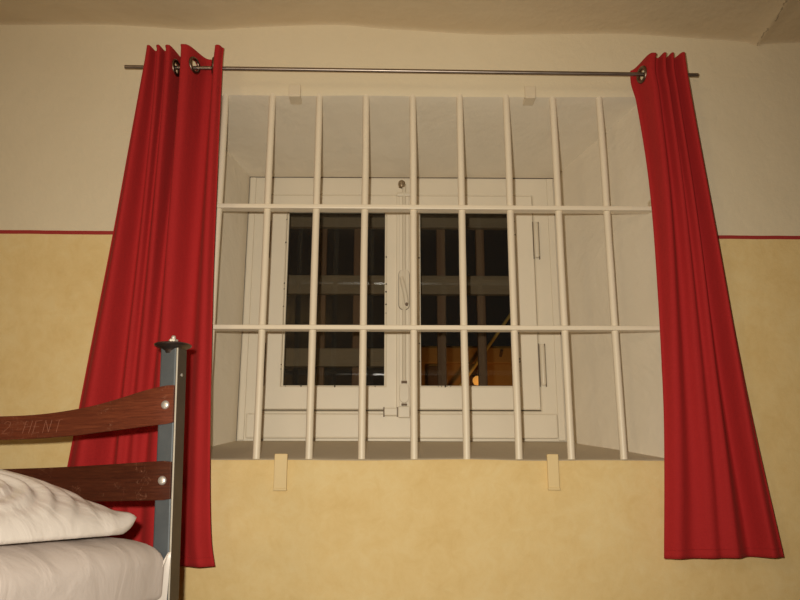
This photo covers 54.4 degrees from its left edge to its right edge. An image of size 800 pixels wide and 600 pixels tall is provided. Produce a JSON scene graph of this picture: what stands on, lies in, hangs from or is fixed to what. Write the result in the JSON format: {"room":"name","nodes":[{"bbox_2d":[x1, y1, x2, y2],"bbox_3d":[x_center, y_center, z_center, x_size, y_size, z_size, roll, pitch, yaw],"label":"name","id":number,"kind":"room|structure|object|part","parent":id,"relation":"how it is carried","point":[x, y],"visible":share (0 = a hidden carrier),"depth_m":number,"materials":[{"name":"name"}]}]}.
{"room":"hostel bedroom","nodes":[
{"label":"hostel bedroom","id":0,"kind":"room"},
{"bbox_2d":[0,25,799,599],"bbox_3d":[0.133,0.620,2.451,4.200,3.100,0.853,0,-14,-1],"label":"wall","id":1,"kind":"structure","parent":0,"point":[387,524],"depth_m":2.25,"materials":[{"name":"paint"}]},
{"bbox_2d":[284,348,307,366],"bbox_3d":[-0.379,0.216,2.859,0.085,0.067,0.050,0,-14,-1],"label":"bars","id":2,"kind":"object","parent":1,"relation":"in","point":[293,357],"depth_m":2.83,"materials":[{"name":"grey metal"}]},
{"bbox_2d":[287,275,310,294],"bbox_3d":[-0.378,-0.050,2.926,0.086,0.074,0.050,0,-14,-1],"label":"bars","id":3,"kind":"object","parent":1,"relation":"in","point":[296,284],"depth_m":2.90,"materials":[{"name":"brown wood"}]},
{"bbox_2d":[289,217,312,228],"bbox_3d":[-0.377,-0.287,2.986,0.087,0.045,0.050,0,-14,-1],"label":"bars","id":4,"kind":"object","parent":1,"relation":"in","point":[295,222],"depth_m":2.96,"materials":[{"name":"brown wood"}]},
{"bbox_2d":[315,332,359,385],"bbox_3d":[-0.229,0.220,2.859,0.159,0.196,0.050,0,-14,-1],"label":"bars","id":5,"kind":"object","parent":1,"relation":"in","point":[325,357],"depth_m":2.84,"materials":[{"name":"grey metal"}]},
{"bbox_2d":[316,217,360,324],"bbox_3d":[-0.229,-0.106,2.942,0.158,0.418,0.050,0,-14,-1],"label":"bars","id":6,"kind":"object","parent":1,"relation":"in","point":[327,284],"depth_m":2.92,"materials":[{"name":"brown wood"}]},
{"bbox_2d":[366,348,383,366],"bbox_3d":[-0.091,0.216,2.862,0.062,0.067,0.050,0,-14,-1],"label":"bars","id":7,"kind":"object","parent":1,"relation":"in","point":[375,356],"depth_m":2.84,"materials":[{"name":"grey metal"}]},
{"bbox_2d":[367,275,384,294],"bbox_3d":[-0.090,-0.050,2.929,0.064,0.074,0.050,0,-14,-1],"label":"bars","id":8,"kind":"object","parent":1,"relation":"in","point":[375,283],"depth_m":2.91,"materials":[{"name":"brown wood"}]},
{"bbox_2d":[237,177,566,441],"bbox_3d":[0.007,0.011,2.556,1.048,0.898,0.105,0,-14,-1],"label":"window","id":9,"kind":"structure","parent":1,"relation":"in","point":[284,407],"depth_m":2.52,"materials":[{"name":"beige paint"}]},
{"bbox_3d":[0.013,-0.016,2.537,0.012,0.775,0.012,0,-14,-1],"label":"espagnolette rod","id":10,"kind":"part","parent":9,"relation":"part of","materials":[{"name":"white metal"}]},
{"bbox_3d":[0.014,-0.032,2.524,0.030,0.093,0.020,0,-14,-1],"label":"handle","id":11,"kind":"part","parent":9,"relation":"part of","materials":[{"name":"white metal"}]},
{"bbox_2d":[124,65,698,76],"bbox_3d":[0.035,-0.635,2.277,1.645,0.048,0.106,0,-14,-1],"label":"curtain rod","id":12,"kind":"object","parent":1,"relation":"attached to","point":[233,68],"visible":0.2,"depth_m":2.23,"materials":[{"name":"metal"}]},
{"bbox_2d":[67,44,223,566],"bbox_3d":[-0.657,-0.030,2.067,0.415,1.407,0.087,-1,-14,3],"label":"curtain","id":13,"kind":"object","parent":12,"relation":"hanging from","point":[157,286],"visible":0.82,"depth_m":2.06,"materials":[{"name":"red fabric"}]},
{"bbox_2d":[630,52,783,558],"bbox_3d":[0.798,-0.029,2.084,0.293,1.374,0.084,0,-14,-1],"label":"curtain","id":14,"kind":"object","parent":12,"relation":"hanging from","point":[717,501],"visible":0.99,"depth_m":2.03,"materials":[{"name":"red fabric"}]},
{"bbox_2d":[211,85,661,490],"bbox_3d":[0.046,-0.064,2.197,1.416,1.173,0.059,0,-14,-1],"label":"grate","id":15,"kind":"object","parent":1,"relation":"attached to","point":[280,460],"visible":0.86,"depth_m":2.19,"materials":[{"name":"white metal"}]},
{"bbox_2d":[420,218,459,324],"bbox_3d":[0.150,-0.104,2.946,0.146,0.415,0.050,0,-14,-1],"label":"bars","id":16,"kind":"object","parent":1,"relation":"in","point":[440,285],"depth_m":2.92,"materials":[{"name":"brown wood"}]},
{"bbox_2d":[437,332,446,385],"bbox_3d":[0.153,0.221,2.863,0.033,0.196,0.050,0,-14,-1],"label":"bars","id":17,"kind":"object","parent":1,"relation":"in","point":[441,336],"depth_m":2.87,"materials":[{"name":"grey metal"}]},
{"bbox_2d":[477,332,487,385],"bbox_3d":[0.301,0.221,2.865,0.034,0.196,0.050,0,-14,-1],"label":"bars","id":18,"kind":"object","parent":1,"relation":"in","point":[481,336],"depth_m":2.87,"materials":[{"name":"grey metal"}]},
{"bbox_2d":[465,218,509,324],"bbox_3d":[0.329,-0.105,2.948,0.159,0.415,0.050,0,-14,-1],"label":"bars","id":19,"kind":"object","parent":1,"relation":"in","point":[480,285],"depth_m":2.92,"materials":[{"name":"brown wood"}]},
{"bbox_2d":[0,0,799,45],"bbox_3d":[0.163,-1.411,0.302,4.240,0.216,4.323,0,-14,-1],"label":"ceiling","id":20,"kind":"structure","parent":0,"point":[754,22],"depth_m":2.31,"materials":[{"name":"paint"}]},
{"bbox_3d":[0.160,1.540,-0.436,4.200,0.100,4.300,0,-14,-1],"label":"floor","id":21,"kind":"structure","parent":0,"visible":0},
{"bbox_2d":[0,335,191,599],"bbox_3d":[-1.063,0.753,0.453,0.978,1.861,2.110,-3,-15,12],"label":"frame","id":22,"kind":"object","parent":21,"relation":"on","point":[161,480],"visible":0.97,"depth_m":1.51,"materials":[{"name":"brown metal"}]},
{"bbox_2d":[0,537,170,599],"bbox_3d":[-1.077,0.274,0.580,0.919,0.122,1.965,-3,-15,12],"label":"mattress","id":23,"kind":"object","parent":22,"relation":"on","point":[90,568],"visible":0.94,"depth_m":1.19,"materials":[{"name":"white fabric"}]},
{"bbox_2d":[0,469,136,544],"bbox_3d":[-0.910,0.314,1.251,0.817,0.130,0.485,-3,-15,12],"label":"pillow","id":24,"kind":"object","parent":23,"relation":"on","point":[32,509],"visible":1,"depth_m":1.20,"materials":[{"name":"white fabric"}]},
{"bbox_3d":[-0.418,0.985,1.317,0.105,1.836,0.039,0,-14,-1],"label":"post","id":25,"kind":"part","parent":22,"relation":"part of","materials":[{"name":"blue metal"}]},
{"label":"outside","id":26,"kind":"structure","parent":0,"visible":0},
{"bbox_3d":[0.482,3.298,6.426,13.000,0.100,8.140,0,-14,-1],"label":"ground","id":27,"kind":"structure","parent":26,"visible":0},
{"bbox_2d":[421,313,512,385],"bbox_3d":[2.282,1.546,6.017,4.420,3.058,0.432,0,-14,-1],"label":"neighbouring building","id":28,"kind":"structure","parent":27,"relation":"on","point":[499,358],"depth_m":6.14,"materials":[{"name":"orange"}]},
{"bbox_2d":[470,374,477,385],"bbox_3d":[0.595,0.632,6.041,0.080,0.120,0.198,0,-14,-1],"label":"wall lamp","id":29,"kind":"object","parent":28,"relation":"attached to","point":[473,378],"visible":0.51,"depth_m":6.05,"materials":[{"name":"orange glass"}]},
{"bbox_3d":[0.596,0.620,5.981,0.076,0.074,0.076,0,-14,-1],"label":"globe","id":30,"kind":"part","parent":29,"relation":"part of","materials":[{"name":"orange glass"}]},
{"bbox_3d":[0.596,0.477,6.058,0.721,0.966,0.025,0,-14,-1],"label":"stair handrail","id":31,"kind":"part","parent":28,"relation":"part of","materials":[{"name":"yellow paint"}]}
]}

